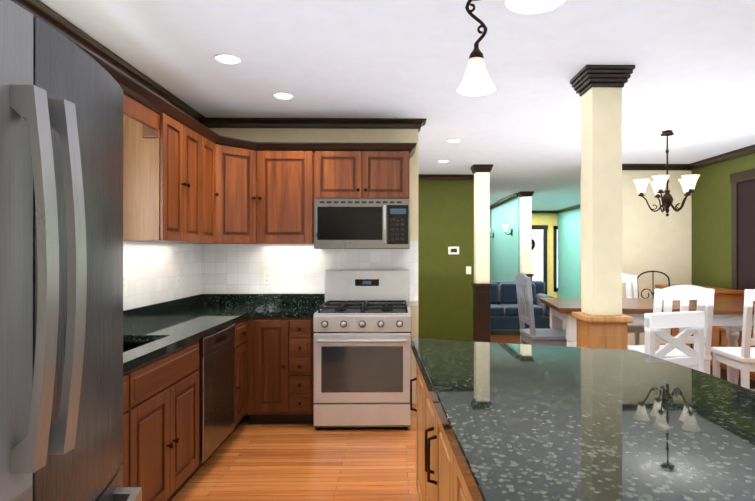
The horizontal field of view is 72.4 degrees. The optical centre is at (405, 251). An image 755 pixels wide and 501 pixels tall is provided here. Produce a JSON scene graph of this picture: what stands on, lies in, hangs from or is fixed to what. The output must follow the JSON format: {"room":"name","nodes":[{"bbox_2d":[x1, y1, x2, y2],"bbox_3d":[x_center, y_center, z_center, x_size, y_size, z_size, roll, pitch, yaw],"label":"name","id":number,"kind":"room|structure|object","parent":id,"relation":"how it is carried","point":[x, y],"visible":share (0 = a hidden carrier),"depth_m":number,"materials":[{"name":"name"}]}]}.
{"room":"dining room and kitchen","nodes":[
{"label":"dining room and kitchen","id":0,"kind":"room"},
{"bbox_2d":[209,128,417,403],"bbox_3d":[-0.872,0.101,4.757,1.980,2.600,0.130,0,0,-1],"label":"wall","id":1,"kind":"structure","parent":0,"point":[333,135],"depth_m":4.70,"materials":[{"name":"beige paint"}]},
{"bbox_2d":[259,142,314,243],"bbox_3d":[-1.024,-0.488,4.512,0.496,0.846,0.342,0,0,-1],"label":"upper cabinet","id":2,"kind":"object","parent":1,"relation":"attached to","point":[286,169],"depth_m":4.34,"materials":[{"name":"brown wood"}]},
{"bbox_2d":[315,142,410,198],"bbox_3d":[-0.372,-0.679,4.523,0.807,0.464,0.342,0,0,-1],"label":"upper cabinet","id":3,"kind":"object","parent":1,"relation":"attached to","point":[342,170],"depth_m":4.35,"materials":[{"name":"brown wood"}]},
{"bbox_2d":[314,198,409,248],"bbox_3d":[-0.369,-0.231,4.473,0.802,0.423,0.436,0,0,-1],"label":"over-the-range microwave","id":4,"kind":"object","parent":3,"relation":"attached to","point":[355,223],"visible":1,"depth_m":4.30,"materials":[{"name":"metal"}]},
{"bbox_2d":[171,321,565,500],"bbox_3d":[1.394,1.454,5.907,6.950,0.100,18.400,0,0,-1],"label":"floor","id":5,"kind":"structure","parent":0,"point":[246,461],"depth_m":3.36,"materials":[{"name":"brown wood"}]},
{"bbox_2d":[0,0,141,500],"bbox_3d":[-1.204,0.472,0.963,1.136,1.845,0.905,0,0,-1],"label":"refrigerator","id":6,"kind":"object","parent":5,"relation":"on","point":[61,267],"visible":1,"depth_m":1.00,"materials":[{"name":"grey metal"}]},
{"bbox_2d":[121,294,260,500],"bbox_3d":[-1.512,0.750,3.059,0.630,1.296,3.227,0,0,-1],"label":"base cabinet","id":7,"kind":"object","parent":5,"relation":"on","point":[161,340],"depth_m":2.84,"materials":[{"name":"brown wood"}]},
{"bbox_2d":[187,325,234,481],"bbox_3d":[-1.518,0.963,3.410,0.588,0.870,0.596,0,0,-1],"label":"dishwasher","id":8,"kind":"object","parent":5,"relation":"on","point":[216,388],"visible":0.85,"depth_m":3.32,"materials":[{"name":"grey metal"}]},
{"bbox_2d":[253,294,324,423],"bbox_3d":[-0.987,0.894,4.372,0.523,1.015,0.617,0,0,-1],"label":"base cabinet","id":9,"kind":"object","parent":5,"relation":"on","point":[274,361],"depth_m":4.08,"materials":[{"name":"brown wood"}]},
{"bbox_2d":[313,270,410,429],"bbox_3d":[-0.340,0.783,4.297,0.760,1.235,0.781,0,0,-1],"label":"range","id":10,"kind":"object","parent":5,"relation":"on","point":[362,344],"visible":1,"depth_m":3.98,"materials":[{"name":"metal"}]},
{"bbox_2d":[470,164,492,341],"bbox_3d":[1.067,0.106,7.205,0.280,2.600,0.280,0,0,-1],"label":"column","id":11,"kind":"structure","parent":5,"relation":"on","point":[481,284],"depth_m":7.11,"materials":[{"name":"white paint"}]},
{"bbox_2d":[490,281,554,328],"bbox_3d":[1.695,0.980,9.164,1.750,0.860,0.880,0,0,-1],"label":"sofa","id":12,"kind":"object","parent":5,"relation":"on","point":[504,309],"visible":0.5,"depth_m":8.84,"materials":[{"name":"blue fabric"}]},
{"bbox_2d":[517,191,533,280],"bbox_3d":[2.416,0.113,10.347,0.280,2.600,0.280,0,0,-1],"label":"column","id":13,"kind":"structure","parent":5,"relation":"on","point":[525,230],"depth_m":10.25,"materials":[{"name":"white paint"}]},
{"bbox_2d":[515,273,566,346],"bbox_3d":[1.327,0.804,4.907,0.467,1.195,0.460,0,0,-1],"label":"dining chair","id":14,"kind":"object","parent":5,"relation":"on","point":[532,335],"visible":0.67,"depth_m":4.75,"materials":[{"name":"grey paint"}]},
{"bbox_2d":[410,338,754,500],"bbox_3d":[0.643,0.938,1.510,1.197,0.915,2.729,0,0,-1],"label":"kitchen island","id":15,"kind":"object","parent":5,"relation":"on","point":[508,422],"depth_m":1.48,"materials":[{"name":"green stone"}]},
{"bbox_2d":[570,65,634,349],"bbox_3d":[1.319,0.099,3.468,0.320,2.600,0.320,0,0,-1],"label":"island column","id":16,"kind":"structure","parent":5,"relation":"on","point":[602,321],"depth_m":3.37,"materials":[{"name":"beige paint"}]},
{"bbox_2d":[622,273,644,344],"bbox_3d":[2.433,0.826,5.724,0.460,1.155,0.487,0,0,3],"label":"dining chair","id":17,"kind":"object","parent":5,"relation":"on","point":[628,279],"visible":0.04,"depth_m":5.90,"materials":[{"name":"white paint"}]},
{"bbox_2d":[540,298,754,384],"bbox_3d":[2.367,0.944,4.824,2.000,0.915,1.020,0,0,5],"label":"dining table","id":18,"kind":"object","parent":5,"relation":"on","point":[728,314],"visible":0.5,"depth_m":4.55,"materials":[{"name":"brown wood"}]},
{"bbox_2d":[637,271,691,347],"bbox_3d":[2.891,0.814,5.768,0.432,1.179,0.461,0,0,-1],"label":"chair","id":19,"kind":"object","parent":5,"relation":"on","point":[653,287],"visible":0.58,"depth_m":5.98,"materials":[{"name":"black metal"}]},
{"bbox_2d":[628,285,714,373],"bbox_3d":[2.022,0.822,3.980,0.460,1.155,0.487,0,0,-5],"label":"dining chair","id":20,"kind":"object","parent":5,"relation":"on","point":[702,296],"visible":0.27,"depth_m":3.76,"materials":[{"name":"white paint"}]},
{"bbox_2d":[644,311,704,371],"bbox_3d":[1.592,0.873,2.766,0.420,1.050,0.400,0,0,-19],"label":"counter stool","id":21,"kind":"object","parent":5,"relation":"on","point":[693,322],"visible":0.31,"depth_m":2.92,"materials":[{"name":"white paint"}]},
{"bbox_2d":[655,284,754,388],"bbox_3d":[3.685,0.929,6.000,0.494,0.950,2.168,0,0,-1],"label":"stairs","id":22,"kind":"structure","parent":5,"relation":"on","point":[719,338],"depth_m":5.79,"materials":[{"name":"brown wood"}]},
{"bbox_2d":[711,289,754,390],"bbox_3d":[2.671,0.822,3.891,0.460,1.155,0.487,0,0,3],"label":"dining chair","id":23,"kind":"object","parent":5,"relation":"on","point":[742,358],"visible":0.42,"depth_m":3.72,"materials":[{"name":"white paint"}]},
{"bbox_2d":[39,0,754,210],"bbox_3d":[1.394,-1.246,5.912,6.950,0.100,18.400,0,0,-1],"label":"ceiling","id":24,"kind":"structure","parent":0,"point":[690,83],"depth_m":3.35,"materials":[{"name":"paint"}]},
{"bbox_2d":[214,54,241,64],"bbox_3d":[-1.107,-1.196,3.211,0.164,0.010,0.164,0,0,-1],"label":"recessed light","id":25,"kind":"object","parent":24,"relation":"in","point":[228,59],"visible":0.98,"depth_m":3.20,"materials":[{"name":"white plastic"}]},
{"bbox_2d":[273,92,293,99],"bbox_3d":[-0.939,-1.195,3.963,0.164,0.010,0.164,0,0,-1],"label":"recessed light","id":26,"kind":"object","parent":24,"relation":"in","point":[283,96],"visible":1,"depth_m":3.96,"materials":[{"name":"white plastic"}]},
{"bbox_2d":[447,139,461,142],"bbox_3d":[0.525,-1.192,5.548,0.164,0.010,0.164,0,0,-1],"label":"recessed light","id":27,"kind":"object","parent":24,"relation":"in","point":[454,140],"visible":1,"depth_m":5.53,"materials":[{"name":"white plastic"}]},
{"bbox_2d":[457,0,495,95],"bbox_3d":[0.320,-0.966,2.324,0.176,0.475,0.176,0,0,-1],"label":"pendant light","id":28,"kind":"object","parent":24,"relation":"hanging from","point":[476,80],"visible":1,"depth_m":2.31,"materials":[{"name":"white glass"}]},
{"bbox_2d":[505,0,565,13],"bbox_3d":[0.379,-0.967,1.494,0.176,0.475,0.176,0,0,-1],"label":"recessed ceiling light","id":29,"kind":"object","parent":24,"relation":"hanging from","point":[529,6],"visible":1,"depth_m":1.56,"materials":[{"name":"glass"}]},
{"bbox_2d":[633,131,699,215],"bbox_3d":[2.619,-0.772,5.147,0.609,0.851,0.601,0,0,-1],"label":"chandelier","id":30,"kind":"object","parent":24,"relation":"hanging from","point":[660,182],"visible":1,"depth_m":5.11,"materials":[{"name":"white glass"}]},
{"bbox_2d":[418,180,473,340],"bbox_3d":[-0.367,0.108,8.091,3.100,2.600,0.120,0,0,-1],"label":"wall","id":31,"kind":"structure","parent":0,"point":[445,280],"depth_m":8.05,"materials":[{"name":"green paint"}]},
{"bbox_2d":[448,247,458,253],"bbox_3d":[0.754,-0.012,8.037,0.170,0.120,0.024,0,0,-1],"label":"thermostat","id":32,"kind":"object","parent":31,"relation":"attached to","point":[453,250],"depth_m":8.03,"materials":[{"name":"white plastic"}]},
{"bbox_2d":[466,266,470,273],"bbox_3d":[0.988,0.298,8.048,0.080,0.120,0.010,0,0,-1],"label":"switch plate","id":33,"kind":"object","parent":31,"relation":"attached to","point":[468,268],"depth_m":8.05,"materials":[{"name":"white plastic"}]},
{"bbox_2d":[490,197,519,280],"bbox_3d":[2.307,0.117,12.701,0.100,2.600,4.450,0,0,-1],"label":"wall","id":34,"kind":"structure","parent":0,"point":[504,256],"depth_m":11.69,"materials":[{"name":"paint"}]},
{"bbox_2d":[15,0,754,212],"bbox_3d":[1.344,-1.156,5.911,6.450,0.078,18.000,0,0,-1],"label":"crown molding","id":35,"kind":"structure","parent":34,"relation":"attached to","point":[53,18],"depth_m":4.66,"materials":[{"name":"brown wood"}]},
{"bbox_2d":[502,224,511,235],"bbox_3d":[2.171,-0.456,11.024,0.224,0.240,0.167,0,0,-1],"label":"sconce","id":36,"kind":"object","parent":34,"relation":"attached to","point":[505,226],"visible":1,"depth_m":10.99,"materials":[{"name":"white glass"}]},
{"bbox_2d":[531,213,556,297],"bbox_3d":[1.254,0.121,14.969,6.570,2.600,0.120,0,0,-1],"label":"wall","id":37,"kind":"structure","parent":0,"point":[549,220],"depth_m":14.96,"materials":[{"name":"yellow paint"}]},
{"bbox_2d":[531,225,557,294],"bbox_3d":[3.840,0.331,14.904,1.700,2.180,0.090,0,0,-1],"label":"door","id":38,"kind":"structure","parent":37,"relation":"attached to","point":[539,254],"depth_m":14.91,"materials":[{"name":"brown paint"}]},
{"bbox_2d":[557,208,579,297],"bbox_3d":[4.543,0.114,11.098,0.120,2.600,7.730,0,0,-1],"label":"wall","id":39,"kind":"structure","parent":0,"point":[568,223],"depth_m":13.92,"materials":[{"name":"teal paint"}]},
{"bbox_2d":[580,166,691,344],"bbox_3d":[3.558,0.106,7.156,2.220,2.600,0.120,0,0,-1],"label":"wall","id":40,"kind":"structure","parent":0,"point":[659,240],"depth_m":7.09,"materials":[{"name":"beige paint"}]},
{"bbox_2d":[691,153,754,288],"bbox_3d":[4.092,0.096,2.089,0.120,2.600,10.270,0,0,-1],"label":"wall","id":41,"kind":"structure","parent":0,"point":[711,227],"depth_m":6.61,"materials":[{"name":"green paint"}]},
{"bbox_2d":[730,168,754,301],"bbox_3d":[3.958,0.233,5.672,0.029,2.340,1.140,0,0,-1],"label":"door frame","id":42,"kind":"structure","parent":41,"relation":"attached to","point":[742,183],"depth_m":6.03,"materials":[{"name":"brown wood"}]},
{"bbox_3d":[-1.885,0.097,2.490,0.120,2.600,11.270,0,0,-1],"label":"wall","id":43,"kind":"structure","parent":0,"visible":0},
{"bbox_2d":[11,0,166,242],"bbox_3d":[-1.643,-0.492,2.290,0.342,0.846,1.724,0,0,-1],"label":"upper cabinet","id":44,"kind":"object","parent":43,"relation":"attached to","point":[144,113],"depth_m":3.14,"materials":[{"name":"brown wood"}]},
{"bbox_2d":[123,241,202,309],"bbox_3d":[-1.832,0.198,3.056,0.006,0.600,3.240,0,0,-1],"label":"tile backsplash","id":45,"kind":"structure","parent":43,"relation":"attached to","point":[150,269],"depth_m":3.85,"materials":[{"name":"white tile"}]},
{"bbox_2d":[123,274,125,290],"bbox_3d":[-1.829,0.204,3.331,0.008,0.114,0.070,0,0,-1],"label":"electrical outlet plate","id":46,"kind":"object","parent":45,"relation":"attached to","point":[124,275],"depth_m":3.35,"materials":[{"name":"white plastic"}]},
{"bbox_2d":[167,104,202,243],"bbox_3d":[-1.662,-0.490,3.454,0.342,0.846,0.619,0,0,-1],"label":"upper cabinet","id":47,"kind":"object","parent":43,"relation":"attached to","point":[187,179],"depth_m":3.47,"materials":[{"name":"brown wood"}]},
{"bbox_2d":[203,125,214,243],"bbox_3d":[-1.670,-0.489,3.917,0.342,0.846,0.307,0,0,-1],"label":"upper cabinet","id":48,"kind":"object","parent":43,"relation":"attached to","point":[208,136],"depth_m":3.92,"materials":[{"name":"brown wood"}]},
{"bbox_2d":[215,133,258,243],"bbox_3d":[-1.389,-0.490,4.208,0.259,0.844,0.281,0,0,-1],"label":"upper cabinet","id":49,"kind":"object","parent":43,"relation":"attached to","point":[236,160],"depth_m":4.20,"materials":[{"name":"brown wood"}]},
{"bbox_2d":[203,240,417,305],"bbox_3d":[-0.859,0.201,4.689,1.945,0.600,0.006,0,0,-1],"label":"tile backsplash","id":50,"kind":"structure","parent":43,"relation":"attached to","point":[227,268],"depth_m":4.68,"materials":[{"name":"white tile"}]},
{"bbox_2d":[263,272,270,283],"bbox_3d":[-1.256,0.241,4.675,0.070,0.114,0.008,0,0,-1],"label":"electrical outlet plate","id":51,"kind":"object","parent":50,"relation":"attached to","point":[266,277],"depth_m":4.67,"materials":[{"name":"white plastic"}]}
]}

